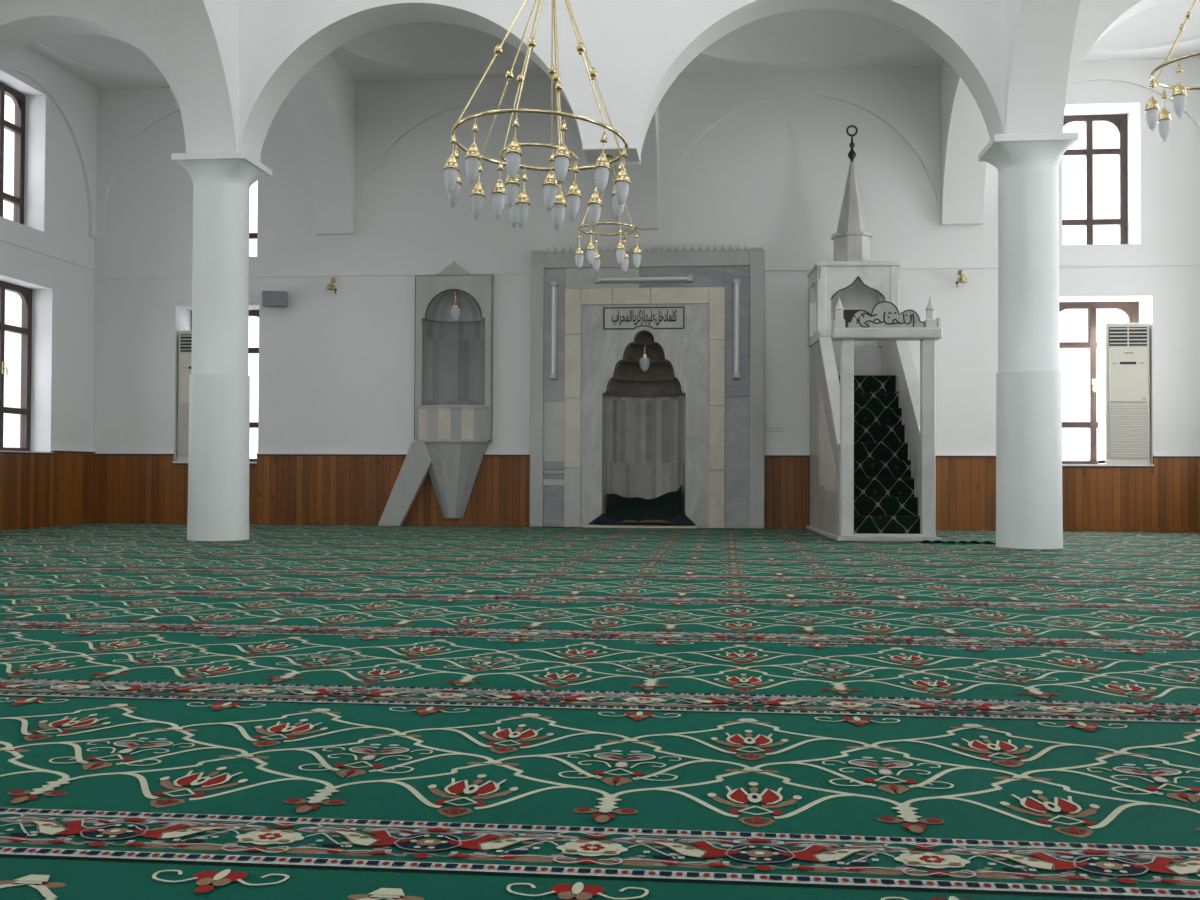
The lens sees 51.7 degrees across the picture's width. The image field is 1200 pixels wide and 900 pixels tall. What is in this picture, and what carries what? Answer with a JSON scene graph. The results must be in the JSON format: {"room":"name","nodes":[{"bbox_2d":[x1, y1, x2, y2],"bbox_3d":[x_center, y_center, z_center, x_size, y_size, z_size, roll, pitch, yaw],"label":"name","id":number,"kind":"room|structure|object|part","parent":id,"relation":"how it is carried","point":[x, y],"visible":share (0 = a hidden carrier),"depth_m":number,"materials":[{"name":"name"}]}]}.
{"room":"mosque","nodes":[
{"label":"mosque","id":0,"kind":"room"},
{"bbox_2d":[0,69,94,451],"bbox_3d":[-6.691,-1.888,5.235,0.500,5.100,17.000,0,-1,6],"label":"wall","id":1,"kind":"structure","parent":0,"point":[56,213],"depth_m":12.85,"materials":[{"name":"white paint"}]},
{"bbox_2d":[0,82,24,224],"bbox_3d":[-5.977,-2.944,12.294,0.075,1.410,0.810,0,-1,6],"label":"window","id":2,"kind":"structure","parent":1,"relation":"in","point":[18,128],"depth_m":12.62,"materials":[{"name":"brown wood"}]},
{"bbox_2d":[0,281,31,450],"bbox_3d":[-5.951,-0.833,12.303,0.134,1.690,1.050,0,-1,6],"label":"window","id":3,"kind":"structure","parent":1,"relation":"in","point":[25,330],"depth_m":12.74,"materials":[{"name":"brown wood"}]},
{"bbox_3d":[-5.913,-0.808,12.299,0.059,0.136,0.036,0,-1,6],"label":"handle","id":4,"kind":"part","parent":3,"relation":"part of","materials":[{"name":"gold metal"}]},
{"bbox_2d":[0,449,95,530],"bbox_3d":[-6.429,0.258,5.169,0.042,0.808,17.000,0,-1,6],"label":"wainscoting","id":5,"kind":"structure","parent":1,"relation":"attached to","point":[55,487],"depth_m":12.62,"materials":[{"name":"brown wood"}]},
{"bbox_2d":[0,238,95,270],"bbox_3d":[-6.434,-2.146,5.214,0.014,0.017,17.000,0,-1,6],"label":"trim","id":6,"kind":"structure","parent":1,"relation":"attached to","point":[10,242],"depth_m":12.69,"materials":[{"name":"white paint"}]},
{"bbox_2d":[0,45,97,237],"bbox_3d":[-5.709,-3.186,12.305,0.045,1.644,2.713,0,-1,6],"label":"wall arch","id":7,"kind":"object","parent":1,"relation":"attached to","point":[76,100],"depth_m":13.18,"materials":[{"name":"white paint"}]},
{"bbox_2d":[149,0,354,234],"bbox_3d":[-3.413,-4.153,8.062,0.450,3.445,10.800,0,-1,6],"label":"wall","id":8,"kind":"structure","parent":0,"point":[201,37],"depth_m":10.19,"materials":[{"name":"white paint"}]},
{"bbox_2d":[0,0,1171,159],"bbox_3d":[0.102,-4.126,10.155,12.417,3.396,0.430,0,-1,6],"label":"arches","id":9,"kind":"structure","parent":0,"point":[637,49],"depth_m":9.98,"materials":[{"name":"white paint"}]},
{"bbox_2d":[574,155,641,272],"bbox_3d":[0.067,-1.937,10.119,0.558,0.942,0.497,0,-1,6],"label":"chandelier","id":10,"kind":"object","parent":9,"relation":"hanging from","point":[593,256],"visible":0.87,"depth_m":10.08,"materials":[{"name":"gold metal"}]},
{"bbox_3d":[-0.169,-1.543,10.135,0.071,0.118,0.070,0,-1,6],"label":"glass","id":11,"kind":"part","parent":10,"relation":"part of","materials":[{"name":"white glass"}]},
{"bbox_3d":[-0.072,-1.547,9.920,0.071,0.118,0.070,0,-1,6],"label":"glass","id":12,"kind":"part","parent":10,"relation":"part of","materials":[{"name":"white glass"}]},
{"bbox_3d":[-0.031,-1.539,10.327,0.071,0.118,0.070,0,-1,6],"label":"glass","id":13,"kind":"part","parent":10,"relation":"part of","materials":[{"name":"white glass"}]},
{"bbox_3d":[0.163,-1.546,9.896,0.071,0.118,0.070,0,-1,6],"label":"glass","id":14,"kind":"part","parent":10,"relation":"part of","materials":[{"name":"white glass"}]},
{"bbox_3d":[0.185,-2.089,10.174,0.224,0.558,0.010,1,-1,-24],"label":"rod","id":15,"kind":"part","parent":10,"relation":"part of","materials":[{"name":"gold metal"}]},
{"bbox_3d":[0.204,-1.539,10.303,0.071,0.118,0.070,0,-1,6],"label":"glass","id":16,"kind":"part","parent":10,"relation":"part of","materials":[{"name":"white glass"}]},
{"bbox_3d":[0.301,-1.542,10.088,0.071,0.118,0.070,0,-1,6],"label":"glass","id":17,"kind":"part","parent":10,"relation":"part of","materials":[{"name":"white glass"}]},
{"bbox_2d":[582,145,639,162],"bbox_3d":[0.096,-2.419,10.125,0.438,0.026,0.438,0,-1,6],"label":"trim","id":18,"kind":"structure","parent":9,"relation":"attached to","point":[591,153],"depth_m":10.02,"materials":[{"name":"white paint"}]},
{"bbox_2d":[26,0,1199,88],"bbox_3d":[0.257,-4.286,11.682,12.217,0.580,3.063,0,-1,6],"label":"ceiling","id":19,"kind":"structure","parent":0,"point":[803,38],"depth_m":12.62,"materials":[{"name":"white paint"}]},
{"bbox_2d":[592,105,658,229],"bbox_3d":[0.278,-3.173,11.707,0.410,1.645,2.768,0,-1,6],"label":"wall","id":20,"kind":"structure","parent":0,"point":[641,202],"depth_m":12.91,"materials":[{"name":"white paint"}]},
{"bbox_2d":[92,80,1199,528],"bbox_3d":[0.419,-1.716,13.334,13.217,5.100,0.550,0,-1,6],"label":"wall","id":21,"kind":"structure","parent":0,"point":[336,371],"depth_m":13.17,"materials":[{"name":"white paint"}]},
{"bbox_2d":[191,310,258,461],"bbox_3d":[-4.145,-0.717,13.906,0.950,1.710,0.134,0,-1,6],"label":"window","id":22,"kind":"structure","parent":21,"relation":"in","point":[252,313],"depth_m":13.89,"materials":[{"name":"brown wood"}]},
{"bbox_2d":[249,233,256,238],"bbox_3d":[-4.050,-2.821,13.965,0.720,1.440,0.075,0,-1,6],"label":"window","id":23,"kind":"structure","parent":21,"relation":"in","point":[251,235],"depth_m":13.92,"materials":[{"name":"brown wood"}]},
{"bbox_2d":[262,291,287,306],"bbox_3d":[-3.506,-1.627,13.355,0.260,0.181,0.206,0,-1,-8],"label":"wall speaker","id":24,"kind":"object","parent":21,"relation":"attached to","point":[269,298],"visible":1,"depth_m":13.26,"materials":[{"name":"grey plastic"}]},
{"bbox_2d":[326,278,336,293],"bbox_3d":[-2.886,-1.773,13.319,0.126,0.190,0.148,0,-1,6],"label":"wall sconce","id":25,"kind":"object","parent":21,"relation":"attached to","point":[330,286],"visible":1,"depth_m":13.28,"materials":[{"name":"gold metal"}]},
{"bbox_2d":[93,453,1199,532],"bbox_3d":[0.381,0.435,13.001,12.017,0.788,0.042,0,-1,6],"label":"wainscoting","id":26,"kind":"structure","parent":21,"relation":"attached to","point":[355,489],"depth_m":13.14,"materials":[{"name":"brown wood"}]},
{"bbox_2d":[94,263,1199,278],"bbox_3d":[0.391,-1.884,13.057,12.017,0.017,0.014,0,-1,6],"label":"trim","id":27,"kind":"structure","parent":21,"relation":"attached to","point":[1194,263],"depth_m":13.19,"materials":[{"name":"white paint"}]},
{"bbox_2d":[96,58,1199,237],"bbox_3d":[0.395,-3.149,13.074,12.017,1.644,0.045,0,-1,6],"label":"wall arches","id":28,"kind":"structure","parent":21,"relation":"attached to","point":[906,98],"depth_m":13.02,"materials":[{"name":"white paint"}]},
{"bbox_2d":[767,426,782,431],"bbox_3d":[1.821,-0.218,12.880,0.170,0.056,0.018,0,-1,6],"label":"socket plate","id":29,"kind":"object","parent":21,"relation":"attached to","point":[769,428],"visible":1,"depth_m":12.88,"materials":[{"name":"white plastic"}]},
{"bbox_2d":[955,270,967,286],"bbox_3d":[3.695,-1.760,12.653,0.126,0.190,0.148,0,-1,6],"label":"wall sconce","id":30,"kind":"object","parent":21,"relation":"attached to","point":[961,279],"visible":1,"depth_m":12.62,"materials":[{"name":"gold metal"}]},
{"bbox_2d":[1062,114,1127,244],"bbox_3d":[5.148,-2.803,13.034,0.770,1.440,0.075,0,-1,6],"label":"window","id":31,"kind":"structure","parent":21,"relation":"in","point":[1119,121],"depth_m":12.99,"materials":[{"name":"brown wood"}]},
{"bbox_2d":[1059,301,1138,463],"bbox_3d":[5.167,-0.699,12.964,0.930,1.710,0.134,0,-1,6],"label":"window","id":32,"kind":"structure","parent":21,"relation":"in","point":[1131,308],"depth_m":12.96,"materials":[{"name":"brown wood"}]},
{"bbox_3d":[5.163,-0.675,12.926,0.036,0.136,0.059,0,-1,6],"label":"handle","id":33,"kind":"part","parent":32,"relation":"part of","materials":[{"name":"gold metal"}]},
{"bbox_2d":[1062,464,1153,464],"bbox_3d":[5.147,0.161,12.781,0.930,0.024,0.530,0,-1,6],"label":"window sill","id":34,"kind":"structure","parent":21,"relation":"attached to","point":[1062,464],"depth_m":12.52,"materials":[{"name":"white stone"}]},
{"bbox_2d":[1098,323,1150,463],"bbox_3d":[5.378,-0.572,12.692,0.440,1.440,0.289,0,-1,6],"label":"air conditioner","id":35,"kind":"object","parent":34,"relation":"on","point":[1123,348],"visible":0.99,"depth_m":12.56,"materials":[{"name":"grey plastic"}]},
{"bbox_2d":[1109,327,1146,345],"bbox_3d":[5.367,-1.154,12.576,0.370,0.190,0.009,0,-1,6],"label":"air vent","id":36,"kind":"object","parent":35,"relation":"attached to","point":[1118,336],"depth_m":12.57,"materials":[{"name":"grey plastic"}]},
{"bbox_2d":[1109,404,1147,457],"bbox_3d":[5.363,-0.192,12.556,0.380,0.555,0.013,0,-1,6],"label":"grille","id":37,"kind":"object","parent":35,"relation":"attached to","point":[1128,423],"depth_m":12.55,"materials":[{"name":"grey plastic"}]},
{"bbox_3d":[5.365,-0.762,12.564,0.380,0.555,0.020,0,-1,6],"label":"panel","id":38,"kind":"part","parent":35,"relation":"part of","materials":[{"name":"beige plastic"}]},
{"bbox_3d":[-4.166,0.142,13.723,0.950,0.024,0.530,0,-1,6],"label":"window sill","id":39,"kind":"structure","parent":21,"relation":"attached to","visible":0},
{"bbox_2d":[177,330,191,460],"bbox_3d":[-4.410,-0.591,13.681,0.440,1.440,0.289,0,-1,6],"label":"air conditioner","id":40,"kind":"object","parent":39,"relation":"on","point":[184,337],"visible":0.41,"depth_m":13.56,"materials":[{"name":"grey plastic"}]},
{"bbox_2d":[179,405,188,455],"bbox_3d":[-4.424,-0.211,13.546,0.380,0.555,0.013,0,-1,6],"label":"grille","id":41,"kind":"object","parent":40,"relation":"attached to","point":[183,409],"depth_m":13.55,"materials":[{"name":"grey plastic"}]},
{"bbox_3d":[-4.422,-0.781,13.554,0.380,0.555,0.020,0,-1,6],"label":"panel","id":42,"kind":"part","parent":40,"relation":"part of","materials":[{"name":"beige plastic"}]},
{"bbox_2d":[180,334,191,351],"bbox_3d":[-4.420,-1.174,13.566,0.370,0.190,0.009,0,-1,6],"label":"air vent","id":43,"kind":"object","parent":40,"relation":"attached to","point":[185,339],"depth_m":13.57,"materials":[{"name":"grey plastic"}]},
{"bbox_2d":[941,59,989,224],"bbox_3d":[3.583,-3.167,11.373,0.410,1.645,2.768,0,-1,6],"label":"wall","id":44,"kind":"structure","parent":0,"point":[964,132],"depth_m":12.50,"materials":[{"name":"white paint"}]},
{"bbox_2d":[1004,0,1080,133],"bbox_3d":[2.978,-4.193,5.819,0.430,3.396,7.622,0,-1,6],"label":"wall","id":45,"kind":"structure","parent":0,"point":[1038,34],"depth_m":9.39,"materials":[{"name":"white paint"}]},
{"bbox_3d":[4.616,-4.310,8.043,2.811,0.530,3.302,0,-1,6],"label":"ceiling","id":46,"kind":"structure","parent":0,"visible":0},
{"bbox_2d":[1144,0,1199,139],"bbox_3d":[3.662,-3.226,7.329,0.762,2.652,0.762,-1,-1,38],"label":"chandelier","id":47,"kind":"object","parent":46,"relation":"hanging from","point":[1164,119],"visible":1,"depth_m":7.38,"materials":[{"name":"gold metal"}]},
{"bbox_3d":[3.306,-1.976,7.406,0.071,0.118,0.070,0,-1,6],"label":"glass","id":48,"kind":"part","parent":47,"relation":"part of","materials":[{"name":"white glass"}]},
{"bbox_3d":[3.479,-1.972,7.625,0.071,0.118,0.070,0,-1,6],"label":"glass","id":49,"kind":"part","parent":47,"relation":"part of","materials":[{"name":"white glass"}]},
{"bbox_3d":[3.526,-2.582,7.455,0.010,0.659,0.353,1,-1,-44],"label":"rod","id":50,"kind":"part","parent":47,"relation":"part of","materials":[{"name":"gold metal"}]},
{"bbox_3d":[3.339,-1.981,7.128,0.071,0.118,0.070,0,-1,6],"label":"glass","id":51,"kind":"part","parent":47,"relation":"part of","materials":[{"name":"white glass"}]},
{"bbox_3d":[3.473,-2.586,7.270,0.353,0.659,0.010,0,-1,-14],"label":"rod","id":52,"kind":"part","parent":47,"relation":"part of","materials":[{"name":"gold metal"}]},
{"bbox_3d":[-0.219,-7.275,6.911,6.994,2.780,7.240,0,-1,6],"label":"ceiling","id":53,"kind":"structure","parent":0,"visible":0},
{"bbox_2d":[443,0,630,227],"bbox_3d":[-0.333,-4.899,6.862,1.011,7.321,1.013,0,-1,-3],"label":"chandelier","id":54,"kind":"object","parent":53,"relation":"hanging from","point":[518,203],"visible":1,"depth_m":6.72,"materials":[{"name":"gold metal"}]},
{"bbox_3d":[-0.802,-1.447,6.647,0.074,0.124,0.072,3,-5,6],"label":"glass","id":55,"kind":"part","parent":54,"relation":"part of","materials":[{"name":"white glass"}]},
{"bbox_3d":[-0.817,-1.427,6.893,0.074,0.124,0.072,3,-5,6],"label":"glass","id":56,"kind":"part","parent":54,"relation":"part of","materials":[{"name":"white glass"}]},
{"bbox_3d":[-0.666,-1.457,6.440,0.074,0.124,0.072,3,-5,6],"label":"glass","id":57,"kind":"part","parent":54,"relation":"part of","materials":[{"name":"white glass"}]},
{"bbox_3d":[-0.707,-1.401,7.113,0.074,0.124,0.072,3,-5,6],"label":"glass","id":58,"kind":"part","parent":54,"relation":"part of","materials":[{"name":"white glass"}]},
{"bbox_3d":[-0.543,-2.218,6.785,0.532,0.963,0.011,1,-1,-23],"label":"rod","id":59,"kind":"part","parent":54,"relation":"part of","materials":[{"name":"gold metal"}]},
{"bbox_3d":[-0.560,-1.348,6.810,0.074,0.124,0.072,3,-5,6],"label":"glass","id":60,"kind":"part","parent":54,"relation":"part of","materials":[{"name":"white glass"}]},
{"bbox_3d":[-0.492,-2.193,7.032,0.463,0.997,0.011,0,-1,31],"label":"rod","id":61,"kind":"part","parent":54,"relation":"part of","materials":[{"name":"gold metal"}]},
{"bbox_3d":[-0.474,-1.359,6.621,0.074,0.124,0.072,3,-5,6],"label":"glass","id":62,"kind":"part","parent":54,"relation":"part of","materials":[{"name":"white glass"}]},
{"bbox_3d":[-0.500,-1.377,7.248,0.074,0.124,0.072,3,-5,6],"label":"glass","id":63,"kind":"part","parent":54,"relation":"part of","materials":[{"name":"white glass"}]},
{"bbox_3d":[-0.445,-1.453,6.329,0.074,0.124,0.072,3,-5,6],"label":"glass","id":64,"kind":"part","parent":54,"relation":"part of","materials":[{"name":"white glass"}]},
{"bbox_3d":[-0.418,-2.157,6.875,0.260,1.074,0.009,0,-1,-11],"label":"rod","id":65,"kind":"part","parent":54,"relation":"part of","materials":[{"name":"gold metal"}]},
{"bbox_3d":[-0.440,-1.327,6.978,0.074,0.124,0.072,3,-5,6],"label":"glass","id":66,"kind":"part","parent":54,"relation":"part of","materials":[{"name":"white glass"}]},
{"bbox_3d":[-0.353,-2.221,6.616,0.011,0.961,0.534,0,-1,16],"label":"rod","id":67,"kind":"part","parent":54,"relation":"part of","materials":[{"name":"gold metal"}]},
{"bbox_3d":[-0.268,-1.349,6.600,0.074,0.124,0.072,3,-5,6],"label":"glass","id":68,"kind":"part","parent":54,"relation":"part of","materials":[{"name":"white glass"}]},
{"bbox_3d":[-0.261,-2.158,6.754,0.009,1.075,0.256,0,-1,-3],"label":"rod","id":69,"kind":"part","parent":54,"relation":"part of","materials":[{"name":"gold metal"}]},
{"bbox_3d":[-0.254,-1.361,7.261,0.074,0.124,0.072,3,-5,6],"label":"glass","id":70,"kind":"part","parent":54,"relation":"part of","materials":[{"name":"white glass"}]},
{"bbox_3d":[-0.251,-2.172,7.111,0.011,1.030,0.381,0,-1,5],"label":"rod","id":71,"kind":"part","parent":54,"relation":"part of","materials":[{"name":"gold metal"}]},
{"bbox_3d":[-0.235,-2.140,6.949,0.009,1.098,0.100,-1,-1,36],"label":"rod","id":72,"kind":"part","parent":54,"relation":"part of","materials":[{"name":"gold metal"}]},
{"bbox_3d":[-0.233,-1.316,6.957,0.074,0.124,0.072,3,-5,6],"label":"glass","id":73,"kind":"part","parent":54,"relation":"part of","materials":[{"name":"white glass"}]},
{"bbox_3d":[-0.198,-1.437,6.343,0.074,0.124,0.072,3,-5,6],"label":"glass","id":74,"kind":"part","parent":54,"relation":"part of","materials":[{"name":"white glass"}]},
{"bbox_3d":[-0.147,-1.327,6.768,0.074,0.124,0.072,3,-5,6],"label":"glass","id":75,"kind":"part","parent":54,"relation":"part of","materials":[{"name":"white glass"}]},
{"bbox_3d":[-0.112,-2.200,6.694,0.011,0.994,0.469,1,-1,-37],"label":"rod","id":76,"kind":"part","parent":54,"relation":"part of","materials":[{"name":"gold metal"}]},
{"bbox_3d":[-0.062,-2.175,6.942,0.385,1.028,0.011,0,-1,-11],"label":"rod","id":77,"kind":"part","parent":54,"relation":"part of","materials":[{"name":"gold metal"}]},
{"bbox_3d":[-0.033,-1.358,7.150,0.074,0.124,0.072,3,-5,6],"label":"glass","id":78,"kind":"part","parent":54,"relation":"part of","materials":[{"name":"white glass"}]},
{"bbox_3d":[0.008,-1.413,6.478,0.074,0.124,0.072,3,-5,6],"label":"glass","id":79,"kind":"part","parent":54,"relation":"part of","materials":[{"name":"white glass"}]},
{"bbox_3d":[0.103,-1.367,6.944,0.074,0.124,0.072,3,-5,6],"label":"glass","id":80,"kind":"part","parent":54,"relation":"part of","materials":[{"name":"white glass"}]},
{"bbox_3d":[0.118,-1.388,6.697,0.074,0.124,0.072,3,-5,6],"label":"glass","id":81,"kind":"part","parent":54,"relation":"part of","materials":[{"name":"white glass"}]},
{"bbox_3d":[-0.466,0.775,4.632,13.017,0.200,17.950,0,-1,6],"label":"floor","id":82,"kind":"structure","parent":0,"visible":0},
{"bbox_2d":[0,523,1199,899],"bbox_3d":[-0.473,0.654,4.562,11.953,0.038,16.905,0,-1,6],"label":"carpet","id":83,"kind":"object","parent":82,"relation":"on","point":[282,712],"visible":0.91,"depth_m":2.90,"materials":[{"name":"green carpet"}]},
{"bbox_2d":[171,152,271,540],"bbox_3d":[-3.190,-0.841,10.428,0.625,3.187,0.625,0,-1,6],"label":"column","id":84,"kind":"structure","parent":83,"relation":"on","point":[219,380],"depth_m":10.23,"materials":[{"name":"paint"}]},
{"bbox_2d":[378,261,493,525],"bbox_3d":[-1.737,-0.604,13.260,1.203,2.822,0.539,0,-1,6],"label":"pulpit","id":85,"kind":"object","parent":83,"relation":"on","point":[453,363],"visible":0.98,"depth_m":13.16,"materials":[{"name":"grey stone"}]},
{"bbox_3d":[-1.567,-0.456,13.092,0.766,0.028,0.245,0,-1,6],"label":"parapet rail","id":86,"kind":"part","parent":85,"relation":"part of","materials":[{"name":"grey stone"}]},
{"bbox_3d":[-1.559,-0.985,13.207,0.840,1.760,0.075,0,-1,6],"label":"niche frame","id":87,"kind":"part","parent":85,"relation":"part of","materials":[{"name":"grey stone"}]},
{"bbox_3d":[-1.556,-1.939,13.223,0.430,0.152,0.073,0,-1,6],"label":"crown","id":88,"kind":"part","parent":85,"relation":"part of","materials":[{"name":"grey stone"}]},
{"bbox_2d":[450,292,459,320],"bbox_3d":[-1.544,-1.516,13.222,0.108,0.347,0.106,0,-1,6],"label":"hanging lamp","id":89,"kind":"object","parent":85,"relation":"hanging from","point":[455,310],"visible":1,"depth_m":13.19,"materials":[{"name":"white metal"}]},
{"bbox_3d":[-1.545,-1.444,13.221,0.108,0.138,0.106,0,-1,6],"label":"glass","id":90,"kind":"part","parent":89,"relation":"part of","materials":[{"name":"white glass"}]},
{"bbox_2d":[530,243,764,528],"bbox_3d":[0.506,-0.664,13.120,2.444,2.955,0.690,0,-1,6],"label":"mihrab","id":91,"kind":"object","parent":83,"relation":"on","point":[607,424],"visible":0.99,"depth_m":12.94,"materials":[{"name":"grey stone"}]},
{"bbox_2d":[550,281,557,378],"bbox_3d":[-0.485,-1.256,12.970,0.068,1.024,0.075,0,-1,6],"label":"lamp","id":92,"kind":"object","parent":91,"relation":"attached to","point":[554,284],"visible":1,"depth_m":12.94,"materials":[{"name":"grey"}]},
{"bbox_2d":[588,485,694,525],"bbox_3d":[0.462,0.577,13.075,1.120,0.418,0.620,0,-1,6],"label":"mat","id":93,"kind":"object","parent":91,"relation":"on","point":[666,509],"visible":1,"depth_m":13.18,"materials":[{"name":"fabric"}]},
{"bbox_2d":[594,275,692,283],"bbox_3d":[0.452,-1.778,12.885,1.024,0.068,0.075,0,-1,6],"label":"lamp","id":94,"kind":"object","parent":91,"relation":"attached to","point":[645,279],"visible":1,"depth_m":12.87,"materials":[{"name":"grey"}]},
{"bbox_3d":[0.457,-1.376,12.914,0.835,0.220,0.006,0,-1,6],"label":"inscription panel","id":95,"kind":"part","parent":91,"relation":"part of","materials":[{"name":"grey stone"}]},
{"bbox_2d":[639,346,649,371],"bbox_3d":[0.473,-0.946,13.058,0.116,0.308,0.114,0,-1,6],"label":"hanging lamp","id":96,"kind":"object","parent":91,"relation":"hanging from","point":[644,361],"visible":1,"depth_m":13.02,"materials":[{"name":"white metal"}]},
{"bbox_3d":[0.473,-0.898,13.057,0.116,0.144,0.114,0,-1,6],"label":"glass","id":97,"kind":"part","parent":96,"relation":"part of","materials":[{"name":"white glass"}]},
{"bbox_2d":[733,279,739,378],"bbox_3d":[1.410,-1.252,12.778,0.068,1.024,0.075,0,-1,6],"label":"lamp","id":98,"kind":"object","parent":91,"relation":"attached to","point":[736,282],"visible":1,"depth_m":12.75,"materials":[{"name":"grey"}]},
{"bbox_2d":[806,125,942,541],"bbox_3d":[2.492,-1.233,11.571,0.917,4.052,2.260,0,-1,3],"label":"minbar","id":99,"kind":"object","parent":83,"relation":"on","point":[873,459],"visible":1,"depth_m":11.17,"materials":[{"name":"grey stone"}]},
{"bbox_3d":[2.174,-1.407,12.618,0.085,0.715,0.085,0,-1,3],"label":"kiosk post","id":100,"kind":"part","parent":99,"relation":"part of","materials":[{"name":"white stone"}]},
{"bbox_3d":[2.143,-1.419,11.984,0.085,0.715,0.085,0,-1,3],"label":"kiosk post","id":101,"kind":"part","parent":99,"relation":"part of","materials":[{"name":"white stone"}]},
{"bbox_3d":[2.075,-0.134,11.301,0.006,1.000,1.100,0,-1,3],"label":"inset panel","id":102,"kind":"part","parent":99,"relation":"part of","materials":[{"name":"beige stone"}]},
{"bbox_3d":[2.120,-0.546,11.206,0.111,1.081,1.259,0,-1,3],"label":"handrail","id":103,"kind":"part","parent":99,"relation":"part of","materials":[{"name":"white stone"}]},
{"bbox_3d":[2.105,-0.102,10.553,0.104,1.680,0.110,0,-1,3],"label":"gate post","id":104,"kind":"part","parent":99,"relation":"part of","materials":[{"name":"white stone"}]},
{"bbox_3d":[2.537,-1.339,12.604,0.230,0.180,0.015,0,-1,3],"label":"dark panel","id":105,"kind":"part","parent":99,"relation":"part of","materials":[{"name":"brown wood"}]},
{"bbox_3d":[2.871,-1.405,12.584,0.085,0.715,0.085,0,-1,3],"label":"kiosk post","id":106,"kind":"part","parent":99,"relation":"part of","materials":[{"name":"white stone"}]},
{"bbox_3d":[2.840,-1.417,11.950,0.085,0.715,0.085,0,-1,3],"label":"kiosk post","id":107,"kind":"part","parent":99,"relation":"part of","materials":[{"name":"white stone"}]},
{"bbox_3d":[2.836,-0.544,11.171,0.111,1.081,1.259,0,-1,3],"label":"handrail","id":108,"kind":"part","parent":99,"relation":"part of","materials":[{"name":"white stone"}]},
{"bbox_3d":[2.787,-0.100,10.520,0.109,1.680,0.110,0,-1,3],"label":"gate post","id":109,"kind":"part","parent":99,"relation":"part of","materials":[{"name":"white stone"}]},
{"bbox_2d":[978,132,1077,548],"bbox_3d":[3.370,-0.829,9.764,0.625,3.187,0.625,0,-1,6],"label":"column","id":110,"kind":"structure","parent":83,"relation":"on","point":[1029,515],"depth_m":9.56,"materials":[{"name":"paint"}]}
]}

